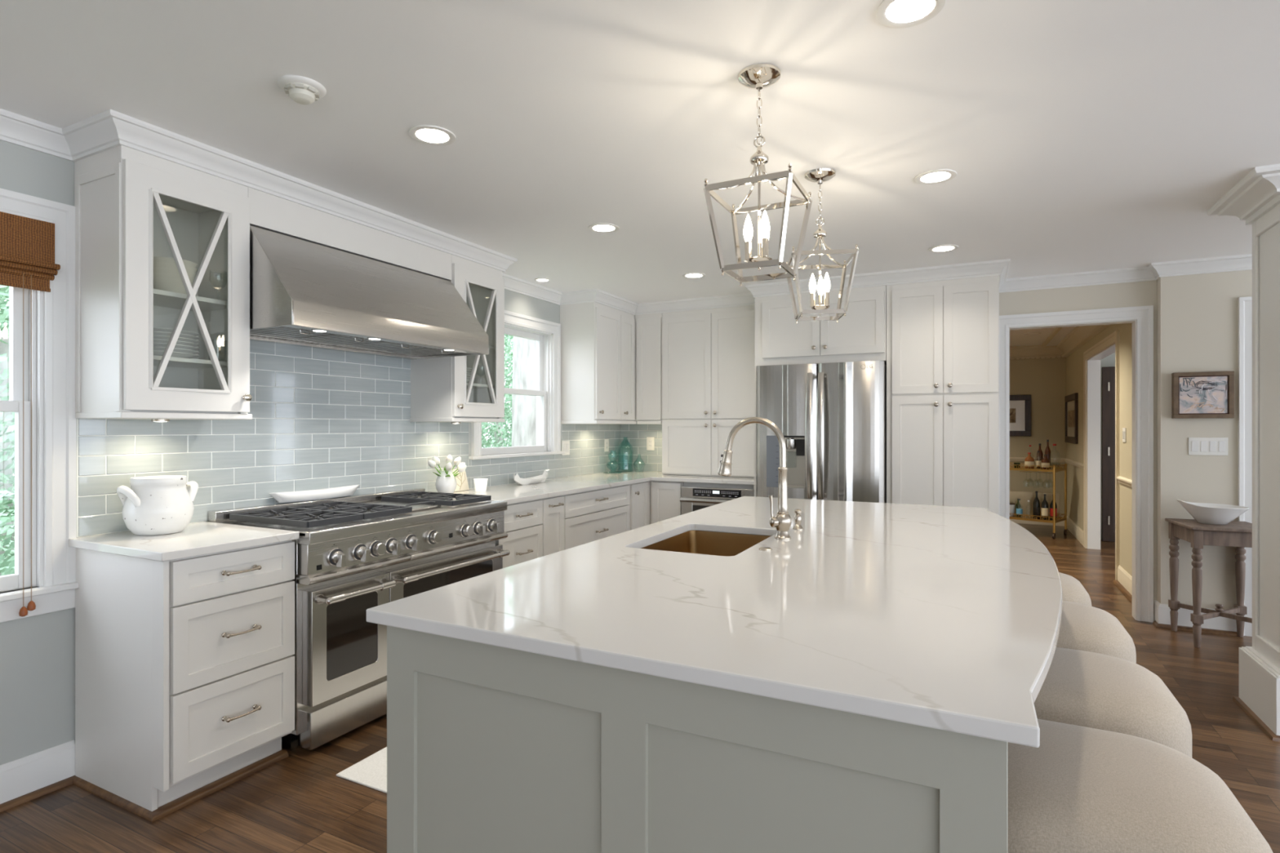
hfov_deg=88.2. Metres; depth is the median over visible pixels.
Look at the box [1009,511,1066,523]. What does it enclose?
shelf
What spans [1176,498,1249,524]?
bowl
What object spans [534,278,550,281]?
recessed light
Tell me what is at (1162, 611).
baseboard
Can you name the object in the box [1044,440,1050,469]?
liquor bottle
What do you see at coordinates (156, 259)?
bowl
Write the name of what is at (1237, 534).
side table
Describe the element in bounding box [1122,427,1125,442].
light switch
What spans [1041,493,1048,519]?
wine bottle
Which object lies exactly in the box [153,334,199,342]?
dinner plate
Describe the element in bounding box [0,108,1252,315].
trim
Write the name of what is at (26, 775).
baseboard
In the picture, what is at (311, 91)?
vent
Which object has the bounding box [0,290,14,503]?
leafy tree
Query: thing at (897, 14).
recessed light
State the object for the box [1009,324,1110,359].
trim
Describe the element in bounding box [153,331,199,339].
dinner plate
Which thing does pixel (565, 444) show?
light switch
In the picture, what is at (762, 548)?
button
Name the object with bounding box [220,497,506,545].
cooktop
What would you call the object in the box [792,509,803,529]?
soap dispenser
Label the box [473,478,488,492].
votive candle
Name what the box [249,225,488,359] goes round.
range hood
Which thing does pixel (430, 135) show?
recessed light
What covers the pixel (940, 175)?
recessed light
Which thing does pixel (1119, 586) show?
trim
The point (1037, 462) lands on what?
liquor bottle
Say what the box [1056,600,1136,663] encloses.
counter stool
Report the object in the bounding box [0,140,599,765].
wall
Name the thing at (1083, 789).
counter stool
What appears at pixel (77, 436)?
wall
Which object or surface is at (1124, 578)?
baseboard
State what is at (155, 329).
dinner plate
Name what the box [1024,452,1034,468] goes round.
liquor bottle
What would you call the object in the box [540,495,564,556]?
base cabinet
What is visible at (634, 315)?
wall
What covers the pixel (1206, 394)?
framed painting
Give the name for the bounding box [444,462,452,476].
tulip
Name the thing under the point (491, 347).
shelf
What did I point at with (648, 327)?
upper cabinet
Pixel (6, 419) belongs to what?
leafy tree
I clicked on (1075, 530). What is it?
baseboard
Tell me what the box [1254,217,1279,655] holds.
trim
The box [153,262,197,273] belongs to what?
bowl
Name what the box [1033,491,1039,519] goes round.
wine bottle
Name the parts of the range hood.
filter handle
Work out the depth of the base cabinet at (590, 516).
4.75 m
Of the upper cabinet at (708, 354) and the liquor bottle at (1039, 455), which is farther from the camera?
the liquor bottle at (1039, 455)
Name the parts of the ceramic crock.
handle, handle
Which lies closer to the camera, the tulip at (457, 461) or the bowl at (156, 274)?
the bowl at (156, 274)
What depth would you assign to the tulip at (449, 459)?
4.05 m
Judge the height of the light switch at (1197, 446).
0.115 m
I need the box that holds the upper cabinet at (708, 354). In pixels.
[662,304,755,477]
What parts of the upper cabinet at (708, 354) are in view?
door, door, door, door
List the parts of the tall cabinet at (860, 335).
panel, door, door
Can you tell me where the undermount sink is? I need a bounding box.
[641,530,769,556]
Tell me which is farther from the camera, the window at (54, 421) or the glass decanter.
the glass decanter
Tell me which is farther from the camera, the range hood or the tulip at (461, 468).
the tulip at (461, 468)
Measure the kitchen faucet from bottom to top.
0.455 m
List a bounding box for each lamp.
[311,328,325,332]
[367,337,381,340]
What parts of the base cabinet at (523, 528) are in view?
drawer, drawer, handle, handle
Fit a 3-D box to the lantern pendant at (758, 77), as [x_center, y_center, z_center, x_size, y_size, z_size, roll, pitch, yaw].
[0.369,-0.774,2.042,0.270,0.629,0.270,0,0,27]
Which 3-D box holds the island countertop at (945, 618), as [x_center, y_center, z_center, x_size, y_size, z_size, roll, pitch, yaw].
[0.653,0.431,2.417,1.469,0.030,2.775,0,0,27]
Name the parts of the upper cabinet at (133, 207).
panel, light rail, door, knob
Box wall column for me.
[1239,203,1279,735]
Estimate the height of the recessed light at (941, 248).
0.064 m
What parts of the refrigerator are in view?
dispenser panel, door, handle, handle, door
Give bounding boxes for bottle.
[617,439,633,471]
[1015,498,1021,516]
[1016,498,1022,517]
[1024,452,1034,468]
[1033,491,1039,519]
[1035,451,1041,469]
[1036,443,1043,468]
[1040,454,1049,469]
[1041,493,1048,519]
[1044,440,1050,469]
[1049,494,1057,519]
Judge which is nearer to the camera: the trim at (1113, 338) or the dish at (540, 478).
the dish at (540, 478)
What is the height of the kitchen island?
0.883 m
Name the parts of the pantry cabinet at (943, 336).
door, door, door, door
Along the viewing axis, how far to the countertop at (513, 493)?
4.86 m
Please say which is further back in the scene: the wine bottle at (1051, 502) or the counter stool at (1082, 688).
the wine bottle at (1051, 502)
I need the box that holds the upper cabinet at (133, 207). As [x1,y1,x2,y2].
[74,145,252,422]
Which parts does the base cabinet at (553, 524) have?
handle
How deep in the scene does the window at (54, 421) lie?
2.41 m
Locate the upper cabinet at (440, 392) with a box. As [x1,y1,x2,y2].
[409,254,504,423]
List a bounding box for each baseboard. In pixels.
[0,739,75,804]
[1009,514,1083,545]
[1117,565,1132,595]
[1154,600,1236,631]
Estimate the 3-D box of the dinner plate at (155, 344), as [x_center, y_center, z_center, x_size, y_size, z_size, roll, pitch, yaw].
[-1.899,-0.309,2.609,0.260,0.020,0.260,0,0,27]
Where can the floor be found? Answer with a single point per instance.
(297, 803)
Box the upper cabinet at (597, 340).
[560,302,636,424]
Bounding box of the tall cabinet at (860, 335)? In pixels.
[754,285,886,497]
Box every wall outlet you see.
[604,439,608,451]
[646,436,654,450]
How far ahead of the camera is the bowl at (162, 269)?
2.58 m
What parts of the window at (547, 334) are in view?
sash, sill, sash, frame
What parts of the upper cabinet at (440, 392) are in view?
light rail, knob, door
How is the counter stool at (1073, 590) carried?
on the floor
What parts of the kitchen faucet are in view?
spout, handle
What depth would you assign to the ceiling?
2.25 m
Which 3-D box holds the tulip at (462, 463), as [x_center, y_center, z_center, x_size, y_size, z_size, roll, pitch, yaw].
[-1.142,0.288,4.092,0.042,0.136,0.135,0,0,42]
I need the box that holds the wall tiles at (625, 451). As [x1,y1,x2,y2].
[620,423,662,471]
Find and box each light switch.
[561,440,569,455]
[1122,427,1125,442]
[1188,437,1227,455]
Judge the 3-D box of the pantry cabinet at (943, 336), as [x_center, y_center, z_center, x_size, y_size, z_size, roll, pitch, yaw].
[2.186,0.120,4.768,0.700,2.419,0.686,0,0,27]
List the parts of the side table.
leg, leg, leg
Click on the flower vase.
(443, 484)
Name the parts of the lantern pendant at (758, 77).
arm, arm, bulb, frame, chain, stem, bulb, arm, arm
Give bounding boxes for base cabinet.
[75,540,294,811]
[494,498,542,568]
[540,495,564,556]
[561,484,629,550]
[628,481,648,530]
[647,480,683,524]
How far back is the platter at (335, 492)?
3.32 m
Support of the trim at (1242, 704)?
on the floor
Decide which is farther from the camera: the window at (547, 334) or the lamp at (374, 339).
the window at (547, 334)
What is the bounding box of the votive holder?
[1013,462,1020,468]
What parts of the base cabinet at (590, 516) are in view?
drawer, drawer, handle, handle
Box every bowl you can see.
[153,256,197,267]
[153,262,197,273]
[153,266,196,277]
[153,271,195,281]
[153,277,192,293]
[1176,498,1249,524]
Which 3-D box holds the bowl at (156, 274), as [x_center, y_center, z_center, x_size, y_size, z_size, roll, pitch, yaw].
[-1.878,-0.572,2.649,0.170,0.062,0.170,0,0,27]
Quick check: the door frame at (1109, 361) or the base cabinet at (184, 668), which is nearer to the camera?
the base cabinet at (184, 668)
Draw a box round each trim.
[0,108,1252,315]
[0,749,288,822]
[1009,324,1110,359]
[1009,457,1132,487]
[1083,330,1119,580]
[1087,343,1115,549]
[1112,579,1132,604]
[1152,620,1237,636]
[1207,163,1279,225]
[1232,696,1279,742]
[1238,296,1252,636]
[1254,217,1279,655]
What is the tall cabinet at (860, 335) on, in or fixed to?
on the floor
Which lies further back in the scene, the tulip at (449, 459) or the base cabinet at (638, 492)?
the base cabinet at (638, 492)
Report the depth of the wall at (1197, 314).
4.32 m
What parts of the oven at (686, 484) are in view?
drawer, handle, microwave drawer, control panel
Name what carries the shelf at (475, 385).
attached to the upper cabinet at (440, 392)
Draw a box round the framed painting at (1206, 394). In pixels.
[1171,370,1234,418]
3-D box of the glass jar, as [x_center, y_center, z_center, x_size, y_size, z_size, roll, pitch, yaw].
[-0.246,0.314,6.009,0.175,0.204,0.175,0,0,27]
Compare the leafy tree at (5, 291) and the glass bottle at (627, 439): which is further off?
the leafy tree at (5, 291)
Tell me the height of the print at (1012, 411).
0.200 m
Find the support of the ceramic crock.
on the countertop at (197, 539)
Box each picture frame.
[1009,394,1031,436]
[1065,392,1078,444]
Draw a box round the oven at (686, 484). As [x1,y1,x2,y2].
[680,482,754,515]
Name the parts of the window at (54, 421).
sash, sash, frame, sill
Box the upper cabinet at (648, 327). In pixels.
[635,312,662,424]
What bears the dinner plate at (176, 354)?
on the upper cabinet at (133, 207)
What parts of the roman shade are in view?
pull cord, shade panel, pull cord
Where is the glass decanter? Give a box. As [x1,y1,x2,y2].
[633,453,645,472]
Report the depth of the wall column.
3.00 m
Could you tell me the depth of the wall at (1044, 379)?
9.00 m
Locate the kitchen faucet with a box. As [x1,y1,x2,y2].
[717,417,791,539]
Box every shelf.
[153,288,226,311]
[153,355,226,368]
[466,382,494,388]
[488,345,494,349]
[1009,462,1066,471]
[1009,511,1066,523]
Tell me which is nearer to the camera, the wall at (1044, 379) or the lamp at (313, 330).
the lamp at (313, 330)
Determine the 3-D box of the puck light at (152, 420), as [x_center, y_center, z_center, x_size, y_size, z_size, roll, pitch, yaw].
[-1.891,-0.026,2.603,0.060,0.010,0.060,0,0,27]
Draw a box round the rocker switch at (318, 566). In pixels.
[316,564,321,570]
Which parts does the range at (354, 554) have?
foot rail, trim, knob, kick panel, oven door, handle, knob, knob, knob, control panel, trim, knob, griddle handle, knob, oven door, handle, knob, knob, knob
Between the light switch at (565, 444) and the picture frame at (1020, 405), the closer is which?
the light switch at (565, 444)
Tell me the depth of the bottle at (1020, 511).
8.21 m
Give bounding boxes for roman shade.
[0,211,60,617]
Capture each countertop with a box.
[68,521,299,561]
[366,496,1062,747]
[453,470,754,504]
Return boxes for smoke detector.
[277,75,326,104]
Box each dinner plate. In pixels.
[153,327,199,336]
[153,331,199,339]
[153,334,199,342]
[153,338,199,346]
[153,342,199,350]
[153,346,199,354]
[153,350,199,358]
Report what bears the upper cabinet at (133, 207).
attached to the wall at (37, 652)
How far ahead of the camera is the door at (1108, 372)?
7.65 m
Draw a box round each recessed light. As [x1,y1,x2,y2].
[408,124,455,145]
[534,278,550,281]
[588,222,618,232]
[682,272,705,278]
[875,0,946,28]
[914,168,956,184]
[928,244,958,252]
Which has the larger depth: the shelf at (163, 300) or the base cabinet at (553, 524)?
the base cabinet at (553, 524)
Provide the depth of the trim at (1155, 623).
4.28 m
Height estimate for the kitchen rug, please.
0.008 m
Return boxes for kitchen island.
[386,625,1007,852]
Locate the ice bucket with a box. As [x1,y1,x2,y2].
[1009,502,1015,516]
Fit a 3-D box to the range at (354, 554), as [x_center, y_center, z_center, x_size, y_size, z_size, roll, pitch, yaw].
[-1.307,0.851,3.309,0.726,0.958,1.243,0,0,27]
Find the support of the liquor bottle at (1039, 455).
on the bar cart
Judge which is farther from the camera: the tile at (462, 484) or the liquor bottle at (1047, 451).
the liquor bottle at (1047, 451)
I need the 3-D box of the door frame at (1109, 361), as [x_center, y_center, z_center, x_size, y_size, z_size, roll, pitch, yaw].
[6.599,0.120,7.267,2.760,2.420,0.080,0,0,27]
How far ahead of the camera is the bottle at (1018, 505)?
8.32 m
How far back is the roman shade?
2.34 m
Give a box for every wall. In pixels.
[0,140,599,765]
[76,343,662,537]
[623,315,650,524]
[1009,356,1066,515]
[1066,323,1132,577]
[1156,269,1252,609]
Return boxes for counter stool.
[1007,719,1272,852]
[1034,647,1191,757]
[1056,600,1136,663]
[1058,572,1091,606]
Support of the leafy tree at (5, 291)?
on the ground
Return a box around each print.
[1009,408,1015,422]
[1068,409,1074,426]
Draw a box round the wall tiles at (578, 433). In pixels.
[78,340,620,536]
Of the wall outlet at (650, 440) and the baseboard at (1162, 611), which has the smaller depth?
the baseboard at (1162, 611)
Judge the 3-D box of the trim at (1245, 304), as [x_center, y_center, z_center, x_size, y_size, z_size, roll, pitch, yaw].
[4.259,0.251,3.999,0.971,2.157,0.024,0,0,27]
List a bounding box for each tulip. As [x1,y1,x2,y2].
[427,460,447,476]
[432,456,444,472]
[444,454,452,470]
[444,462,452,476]
[451,457,461,474]
[453,462,465,476]
[453,464,466,477]
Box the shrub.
[0,484,14,576]
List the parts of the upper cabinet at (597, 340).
light rail, door, door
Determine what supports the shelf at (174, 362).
attached to the upper cabinet at (133, 207)
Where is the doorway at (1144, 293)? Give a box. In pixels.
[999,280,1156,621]
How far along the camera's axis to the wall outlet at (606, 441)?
6.08 m
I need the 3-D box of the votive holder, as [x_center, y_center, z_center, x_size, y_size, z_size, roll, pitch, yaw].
[4.718,0.479,8.258,0.072,0.070,0.072,0,0,27]
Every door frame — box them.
[999,305,1153,622]
[1100,352,1115,539]
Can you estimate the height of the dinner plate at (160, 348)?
0.020 m
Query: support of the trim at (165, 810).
attached to the wall at (37, 652)
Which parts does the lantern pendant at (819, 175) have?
arm, bulb, arm, stem, chain, bulb, frame, bulb, arm, arm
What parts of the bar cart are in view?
post, post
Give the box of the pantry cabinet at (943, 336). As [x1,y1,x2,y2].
[886,275,999,515]
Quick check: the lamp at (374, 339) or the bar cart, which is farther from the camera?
the bar cart
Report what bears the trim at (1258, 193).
attached to the wall column
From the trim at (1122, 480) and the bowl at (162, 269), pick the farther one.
the trim at (1122, 480)
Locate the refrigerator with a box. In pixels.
[756,360,886,502]
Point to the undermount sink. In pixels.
(700, 542)
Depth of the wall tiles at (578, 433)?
3.34 m
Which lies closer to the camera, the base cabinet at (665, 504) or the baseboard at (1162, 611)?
the baseboard at (1162, 611)
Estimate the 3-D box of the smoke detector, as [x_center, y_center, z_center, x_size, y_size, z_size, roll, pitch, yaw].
[-1.080,-1.065,2.111,0.140,0.048,0.140,0,0,27]
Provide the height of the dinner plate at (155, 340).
0.020 m
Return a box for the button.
[758,546,772,551]
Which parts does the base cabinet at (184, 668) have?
panel, drawer, drawer, drawer, handle, handle, handle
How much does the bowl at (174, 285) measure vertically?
0.062 m
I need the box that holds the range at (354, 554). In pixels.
[208,488,510,751]
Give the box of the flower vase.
[435,470,457,493]
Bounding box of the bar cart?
[1009,462,1066,538]
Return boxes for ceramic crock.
[116,475,198,535]
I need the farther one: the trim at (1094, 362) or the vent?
the trim at (1094, 362)
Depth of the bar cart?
8.06 m
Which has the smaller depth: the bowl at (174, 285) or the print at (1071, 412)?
the bowl at (174, 285)
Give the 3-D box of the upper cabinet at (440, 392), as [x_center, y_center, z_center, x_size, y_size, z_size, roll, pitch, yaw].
[-1.111,-0.555,4.101,0.381,1.068,0.482,0,0,27]
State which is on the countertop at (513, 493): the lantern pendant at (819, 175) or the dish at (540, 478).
the dish at (540, 478)
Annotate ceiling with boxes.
[0,0,1279,346]
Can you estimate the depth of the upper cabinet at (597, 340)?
5.38 m
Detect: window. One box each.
[0,187,78,622]
[468,310,564,459]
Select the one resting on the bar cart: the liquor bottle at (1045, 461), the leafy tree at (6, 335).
the liquor bottle at (1045, 461)
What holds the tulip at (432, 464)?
in the flower vase
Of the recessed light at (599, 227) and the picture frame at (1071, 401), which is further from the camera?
the picture frame at (1071, 401)
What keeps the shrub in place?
on the ground
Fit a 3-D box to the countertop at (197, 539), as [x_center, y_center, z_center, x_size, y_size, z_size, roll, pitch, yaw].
[-1.750,0.431,2.548,0.629,0.030,0.501,0,0,27]
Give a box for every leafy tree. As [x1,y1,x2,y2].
[0,284,14,575]
[0,288,14,523]
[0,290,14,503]
[481,334,513,448]
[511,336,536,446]
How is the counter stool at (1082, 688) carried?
on the floor
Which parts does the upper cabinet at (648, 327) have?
light rail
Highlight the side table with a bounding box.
[1164,518,1252,648]
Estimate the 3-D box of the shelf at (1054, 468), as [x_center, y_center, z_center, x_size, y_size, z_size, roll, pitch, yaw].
[4.827,0.498,8.300,0.432,0.072,0.812,0,0,-41]
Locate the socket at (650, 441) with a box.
[648,440,652,447]
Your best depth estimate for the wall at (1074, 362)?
5.61 m
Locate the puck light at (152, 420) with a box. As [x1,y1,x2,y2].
[151,418,169,422]
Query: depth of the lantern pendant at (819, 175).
2.82 m
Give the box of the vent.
[284,83,319,101]
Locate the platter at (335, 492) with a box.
[268,484,359,502]
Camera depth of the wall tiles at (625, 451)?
6.24 m
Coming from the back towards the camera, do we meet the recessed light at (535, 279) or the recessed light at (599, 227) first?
the recessed light at (535, 279)
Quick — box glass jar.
[604,450,622,473]
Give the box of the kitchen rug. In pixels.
[336,746,386,793]
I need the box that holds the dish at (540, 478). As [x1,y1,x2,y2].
[513,470,547,484]
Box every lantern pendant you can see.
[703,63,812,286]
[785,168,858,323]
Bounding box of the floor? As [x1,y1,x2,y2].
[0,523,1279,852]
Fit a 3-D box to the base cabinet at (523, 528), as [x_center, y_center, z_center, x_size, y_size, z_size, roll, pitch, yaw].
[-0.962,0.888,4.093,0.636,0.883,0.444,0,0,27]
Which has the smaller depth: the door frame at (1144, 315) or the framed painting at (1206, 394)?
the framed painting at (1206, 394)
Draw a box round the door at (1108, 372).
[1102,366,1115,542]
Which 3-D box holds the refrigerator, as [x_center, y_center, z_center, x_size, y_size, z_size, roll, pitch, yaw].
[1.423,0.425,5.050,0.903,1.770,0.820,0,0,27]
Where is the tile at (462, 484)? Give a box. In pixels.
[452,468,469,491]
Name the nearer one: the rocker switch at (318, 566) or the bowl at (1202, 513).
the rocker switch at (318, 566)
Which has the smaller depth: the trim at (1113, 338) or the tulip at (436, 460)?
the tulip at (436, 460)
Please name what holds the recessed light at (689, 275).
in the ceiling

